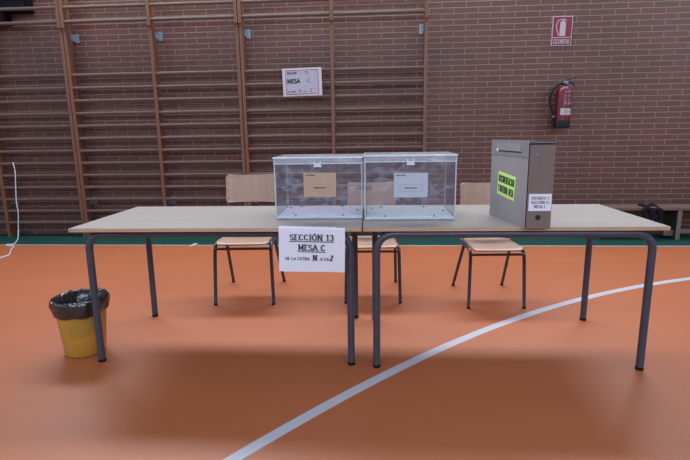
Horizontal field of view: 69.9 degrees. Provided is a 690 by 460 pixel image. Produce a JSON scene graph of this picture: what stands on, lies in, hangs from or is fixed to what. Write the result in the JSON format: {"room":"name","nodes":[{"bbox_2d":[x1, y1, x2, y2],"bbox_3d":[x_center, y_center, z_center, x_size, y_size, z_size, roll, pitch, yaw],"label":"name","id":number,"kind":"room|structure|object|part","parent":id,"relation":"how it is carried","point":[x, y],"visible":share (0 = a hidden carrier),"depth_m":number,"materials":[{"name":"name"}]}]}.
{"room":"school gymnasium","nodes":[
{"label":"school gymnasium","id":0,"kind":"room"},
{"bbox_2d":[0,245,689,459],"bbox_3d":[0.003,1.035,1.131,18.021,0.080,9.821,-1,11,0],"label":"floor","id":1,"kind":"structure","parent":0,"point":[198,379],"depth_m":2.63,"materials":[{"name":"orange rubber"}]},
{"bbox_2d":[49,288,109,357],"bbox_3d":[-1.469,0.521,2.769,0.296,0.327,0.300,-1,11,0],"label":"waste bin","id":2,"kind":"object","parent":1,"relation":"on","point":[72,309],"visible":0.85,"depth_m":2.69,"materials":[{"name":"yellow plastic"}]},
{"bbox_2d":[68,205,363,365],"bbox_3d":[-0.631,0.281,2.881,1.473,0.740,0.752,0,11,3],"label":"table","id":3,"kind":"object","parent":1,"relation":"on","point":[172,221],"visible":0.76,"depth_m":2.58,"materials":[{"name":"laminate"}]},
{"bbox_3d":[-1.317,0.400,2.611,0.036,0.606,0.037,0,11,3],"label":"leg","id":4,"kind":"part","parent":3,"relation":"part of","materials":[{"name":"grey metal"}]},
{"bbox_3d":[-1.282,0.271,3.267,0.036,0.606,0.037,0,11,3],"label":"leg","id":5,"kind":"part","parent":3,"relation":"part of","materials":[{"name":"grey metal"}]},
{"bbox_3d":[-0.648,0.051,2.506,1.386,0.105,0.037,0,11,3],"label":"rail","id":6,"kind":"part","parent":3,"relation":"part of","materials":[{"name":"grey metal"}]},
{"bbox_2d":[279,226,344,271],"bbox_3d":[-0.163,0.096,2.439,0.326,0.223,0.034,1,11,3],"label":"table sign","id":7,"kind":"object","parent":3,"relation":"hanging from","point":[301,248],"visible":1,"depth_m":2.43,"materials":[{"name":"white paper"}]},
{"bbox_2d":[272,154,363,218],"bbox_3d":[-0.132,-0.257,2.802,0.480,0.332,0.393,0,11,3],"label":"ballot box","id":8,"kind":"object","parent":3,"relation":"on","point":[315,184],"visible":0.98,"depth_m":2.68,"materials":[{"name":"clear plastic"}]},
{"bbox_3d":[-0.347,-0.242,2.823,0.038,0.022,0.135,0,11,3],"label":"handle","id":9,"kind":"part","parent":8,"relation":"part of","materials":[{"name":"plastic"}]},
{"bbox_3d":[-0.133,-0.401,2.779,0.472,0.036,0.383,0,11,3],"label":"lid","id":10,"kind":"part","parent":8,"relation":"part of","materials":[{"name":"clear plastic"}]},
{"bbox_3d":[-0.129,-0.106,2.837,0.452,0.008,0.363,0,11,3],"label":"plate","id":11,"kind":"part","parent":8,"relation":"part of","materials":[{"name":"plastic"}]},
{"bbox_3d":[0.030,0.396,2.538,0.036,0.606,0.037,0,11,3],"label":"leg","id":12,"kind":"part","parent":3,"relation":"part of","materials":[{"name":"grey metal"}]},
{"bbox_3d":[0.066,0.267,3.193,0.036,0.606,0.037,0,11,3],"label":"leg","id":13,"kind":"part","parent":3,"relation":"part of","materials":[{"name":"grey metal"}]},
{"bbox_2d":[213,174,285,305],"bbox_3d":[-0.718,0.043,3.712,0.445,0.889,0.584,-1,11,1],"label":"chair","id":14,"kind":"object","parent":1,"relation":"on","point":[239,188],"visible":0.7,"depth_m":3.81,"materials":[{"name":"brown wood"}]},
{"bbox_3d":[-0.911,0.054,3.674,0.034,0.866,0.500,0,11,3],"label":"frame","id":15,"kind":"part","parent":14,"relation":"part of","materials":[{"name":"black metal"}]},
{"bbox_3d":[-0.910,0.238,3.904,0.025,0.426,0.278,-2,11,-5],"label":"leg","id":16,"kind":"part","parent":14,"relation":"part of","materials":[{"name":"black metal"}]},
{"bbox_3d":[-0.719,0.059,3.643,0.371,0.028,0.397,-1,11,1],"label":"seat","id":17,"kind":"part","parent":14,"relation":"part of","materials":[{"name":"brown wood"}]},
{"bbox_3d":[-0.721,-0.322,3.822,0.395,0.216,0.068,-1,11,1],"label":"backrest","id":18,"kind":"part","parent":14,"relation":"part of","materials":[{"name":"brown wood"}]},
{"bbox_3d":[-0.526,0.049,3.669,0.034,0.866,0.500,-1,11,-2],"label":"frame","id":19,"kind":"part","parent":14,"relation":"part of","materials":[{"name":"black metal"}]},
{"bbox_3d":[-0.517,0.234,3.900,0.025,0.426,0.278,0,11,6],"label":"leg","id":20,"kind":"part","parent":14,"relation":"part of","materials":[{"name":"black metal"}]},
{"bbox_2d":[0,244,689,246],"bbox_3d":[-0.040,0.167,5.334,18.000,0.001,0.040,0,11,4],"label":"trim","id":21,"kind":"structure","parent":1,"relation":"on","point":[0,244],"depth_m":5.28,"materials":[{"name":"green paint"}]},
{"bbox_2d":[344,182,401,303],"bbox_3d":[0.203,0.069,3.694,0.416,0.820,0.537,0,11,2],"label":"chair","id":22,"kind":"object","parent":1,"relation":"on","point":[381,193],"visible":0.65,"depth_m":3.78,"materials":[{"name":"brown wood"}]},
{"bbox_3d":[0.022,0.078,3.664,0.031,0.799,0.461,0,11,4],"label":"frame","id":23,"kind":"part","parent":22,"relation":"part of","materials":[{"name":"black metal"}]},
{"bbox_3d":[0.204,-0.267,3.796,0.369,0.199,0.063,0,11,2],"label":"backrest","id":24,"kind":"part","parent":22,"relation":"part of","materials":[{"name":"brown wood"}]},
{"bbox_3d":[0.201,0.084,3.632,0.347,0.026,0.366,0,11,2],"label":"seat","id":25,"kind":"part","parent":22,"relation":"part of","materials":[{"name":"brown wood"}]},
{"bbox_3d":[0.394,0.246,3.863,0.023,0.393,0.256,1,11,8],"label":"leg","id":26,"kind":"part","parent":22,"relation":"part of","materials":[{"name":"black metal"}]},
{"bbox_3d":[0.381,0.076,3.651,0.031,0.799,0.461,-1,11,-1],"label":"frame","id":27,"kind":"part","parent":22,"relation":"part of","materials":[{"name":"black metal"}]},
{"bbox_2d":[223,277,689,459],"bbox_3d":[1.125,0.631,2.896,5.381,0.001,0.578,-8,13,-33],"label":"floor line","id":28,"kind":"object","parent":1,"relation":"on","point":[280,431],"depth_m":2.47,"materials":[{"name":"white paint"}]},
{"bbox_2d":[452,183,525,308],"bbox_3d":[1.035,0.084,3.564,0.407,0.820,0.549,-1,11,1],"label":"chair","id":29,"kind":"object","parent":1,"relation":"on","point":[470,193],"visible":0.77,"depth_m":3.55,"materials":[{"name":"brown wood"}]},
{"bbox_3d":[0.861,0.263,3.745,0.023,0.393,0.262,-2,11,-4],"label":"leg","id":30,"kind":"part","parent":29,"relation":"part of","materials":[{"name":"black metal"}]},
{"bbox_3d":[0.859,0.093,3.529,0.031,0.799,0.470,0,11,4],"label":"frame","id":31,"kind":"part","parent":29,"relation":"part of","materials":[{"name":"black metal"}]},
{"bbox_3d":[1.034,-0.254,3.669,0.361,0.199,0.064,-1,11,1],"label":"backrest","id":32,"kind":"part","parent":29,"relation":"part of","materials":[{"name":"brown wood"}]},
{"bbox_3d":[1.034,0.099,3.499,0.339,0.026,0.374,-1,11,1],"label":"seat","id":33,"kind":"part","parent":29,"relation":"part of","materials":[{"name":"brown wood"}]},
{"bbox_3d":[1.220,0.259,3.738,0.023,0.393,0.262,0,11,6],"label":"leg","id":34,"kind":"part","parent":29,"relation":"part of","materials":[{"name":"black metal"}]},
{"bbox_3d":[1.211,0.090,3.522,0.031,0.799,0.470,-1,11,-1],"label":"frame","id":35,"kind":"part","parent":29,"relation":"part of","materials":[{"name":"black metal"}]},
{"bbox_2d":[363,204,670,370],"bbox_3d":[0.835,0.276,2.805,1.450,0.740,0.752,0,11,3],"label":"table","id":36,"kind":"object","parent":1,"relation":"on","point":[589,221],"visible":0.93,"depth_m":2.44,"materials":[{"name":"laminate"}]},
{"bbox_3d":[0.193,0.271,3.163,0.036,0.606,0.037,0,11,3],"label":"leg","id":37,"kind":"part","parent":36,"relation":"part of","materials":[{"name":"grey metal"}]},
{"bbox_3d":[0.161,0.401,2.505,0.036,0.606,0.037,0,11,3],"label":"leg","id":38,"kind":"part","parent":36,"relation":"part of","materials":[{"name":"grey metal"}]},
{"bbox_2d":[363,152,457,219],"bbox_3d":[0.347,-0.254,2.737,0.484,0.340,0.393,0,11,3],"label":"ballot box","id":39,"kind":"object","parent":36,"relation":"on","point":[405,184],"visible":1,"depth_m":2.60,"materials":[{"name":"clear plastic"}]},
{"bbox_3d":[0.350,-0.100,2.773,0.456,0.008,0.363,0,11,3],"label":"plate","id":40,"kind":"part","parent":39,"relation":"part of","materials":[{"name":"plastic"}]},
{"bbox_3d":[0.346,-0.403,2.713,0.476,0.036,0.383,0,11,3],"label":"lid","id":41,"kind":"part","parent":39,"relation":"part of","materials":[{"name":"clear plastic"}]},
{"bbox_3d":[0.566,-0.237,2.733,0.038,0.022,0.135,0,11,3],"label":"handle","id":42,"kind":"part","parent":39,"relation":"part of","materials":[{"name":"plastic"}]},
{"bbox_3d":[0.818,0.051,2.404,1.363,0.105,0.037,0,11,3],"label":"rail","id":43,"kind":"part","parent":36,"relation":"part of","materials":[{"name":"grey metal"}]},
{"bbox_2d":[489,140,555,227],"bbox_3d":[0.875,-0.246,2.486,0.126,0.407,0.433,-2,11,-6],"label":"ballot box","id":44,"kind":"object","parent":36,"relation":"on","point":[522,171],"visible":1,"depth_m":2.33,"materials":[{"name":"grey"}]},
{"bbox_3d":[0.876,-0.441,2.449,0.119,0.004,0.428,-2,11,-6],"label":"lid","id":45,"kind":"part","parent":44,"relation":"part of","materials":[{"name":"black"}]},
{"bbox_3d":[1.517,0.266,3.098,0.036,0.606,0.037,0,11,3],"label":"leg","id":46,"kind":"part","parent":36,"relation":"part of","materials":[{"name":"grey metal"}]},
{"bbox_3d":[1.485,0.396,2.440,0.036,0.606,0.037,0,11,3],"label":"leg","id":47,"kind":"part","parent":36,"relation":"part of","materials":[{"name":"grey metal"}]},
{"bbox_2d":[0,0,689,233],"bbox_3d":[-0.013,-1.698,5.750,18.000,3.500,0.301,0,11,4],"label":"wall","id":48,"kind":"structure","parent":0,"point":[493,66],"depth_m":5.59,"materials":[{"name":"red brick"}]},
{"bbox_2d":[0,0,33,25],"bbox_3d":[-4.186,-2.558,5.616,1.230,0.430,0.180,0,11,4],"label":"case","id":49,"kind":"object","parent":48,"relation":"attached to","point":[5,16],"visible":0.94,"depth_m":5.56,"materials":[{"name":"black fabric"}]},
{"bbox_2d":[0,0,86,236],"bbox_3d":[-4.143,-1.380,5.841,1.980,2.950,0.189,0,11,4],"label":"wall bars","id":50,"kind":"object","parent":48,"relation":"attached to","point":[8,201],"visible":0.8,"depth_m":5.84,"materials":[{"name":"brown wood"}]},
{"bbox_2d":[0,162,18,257],"bbox_3d":[-3.811,-0.207,5.154,0.802,0.906,1.507,2,12,16],"label":"cable","id":51,"kind":"object","parent":50,"relation":"hanging from","point":[12,162],"visible":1,"depth_m":5.89,"materials":[{"name":"white plastic"}]},
{"bbox_2d":[58,0,247,236],"bbox_3d":[-2.150,-1.380,5.707,1.999,2.950,0.189,0,11,4],"label":"wall bars","id":52,"kind":"object","parent":48,"relation":"attached to","point":[65,21],"visible":0.92,"depth_m":5.66,"materials":[{"name":"brown wood"}]},
{"bbox_2d":[237,0,428,223],"bbox_3d":[-0.121,-1.381,5.569,2.052,2.950,0.189,0,11,4],"label":"wall bars","id":53,"kind":"object","parent":48,"relation":"attached to","point":[243,33],"visible":0.78,"depth_m":5.51,"materials":[{"name":"brown wood"}]},
{"bbox_2d":[282,67,321,96],"bbox_3d":[-0.474,-1.639,5.468,0.441,0.308,0.010,0,11,5],"label":"poster","id":54,"kind":"object","parent":53,"relation":"attached to","point":[296,81],"visible":1,"depth_m":5.46,"materials":[{"name":"paper"}]},
{"bbox_3d":[-0.474,-1.638,5.466,0.356,0.252,0.002,-1,11,4],"label":"printed panel","id":55,"kind":"part","parent":54,"relation":"part of","materials":[{"name":"white paper"}]},
{"bbox_2d":[0,234,689,245],"bbox_3d":[-0.019,0.147,5.645,18.000,0.080,0.620,0,11,4],"label":"trim","id":56,"kind":"structure","parent":48,"relation":"attached to","point":[62,239],"depth_m":5.57,"materials":[{"name":"green paint"}]},
{"bbox_2d":[594,204,689,239],"bbox_3d":[4.381,-0.095,5.433,3.300,0.360,0.280,0,11,4],"label":"bench","id":57,"kind":"object","parent":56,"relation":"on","point":[673,212],"visible":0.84,"depth_m":5.42,"materials":[{"name":"brown wood"}]},
{"bbox_2d":[638,203,663,222],"bbox_3d":[3.313,-0.177,5.381,0.226,0.198,0.220,0,11,4],"label":"bundle","id":58,"kind":"object","parent":57,"relation":"hanging from","point":[651,211],"visible":0.93,"depth_m":5.29,"materials":[{"name":"black fabric"}]},
{"bbox_3d":[3.634,-0.079,5.491,0.044,0.325,0.250,0,11,4],"label":"leg","id":59,"kind":"part","parent":57,"relation":"part of","materials":[{"name":"brown wood"}]},
{"bbox_2d":[551,16,572,45],"bbox_3d":[2.348,-2.153,5.343,0.212,0.304,0.007,1,11,4],"label":"sign","id":60,"kind":"object","parent":48,"relation":"attached to","point":[562,25],"visible":1,"depth_m":5.34,"materials":[{"name":"red plastic"}]},
{"bbox_2d":[549,77,575,127],"bbox_3d":[2.360,-1.382,5.375,0.237,0.534,0.188,-10,14,-38],"label":"fire extinguisher","id":61,"kind":"object","parent":48,"relation":"attached to","point":[561,116],"visible":1,"depth_m":5.33,"materials":[{"name":"red metal"}]},
{"bbox_2d":[553,120,569,127],"bbox_3d":[2.377,-1.164,5.423,0.169,0.082,0.169,1,11,4],"label":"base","id":62,"kind":"object","parent":61,"relation":"on","point":[556,123],"depth_m":5.36,"materials":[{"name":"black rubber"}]}
]}

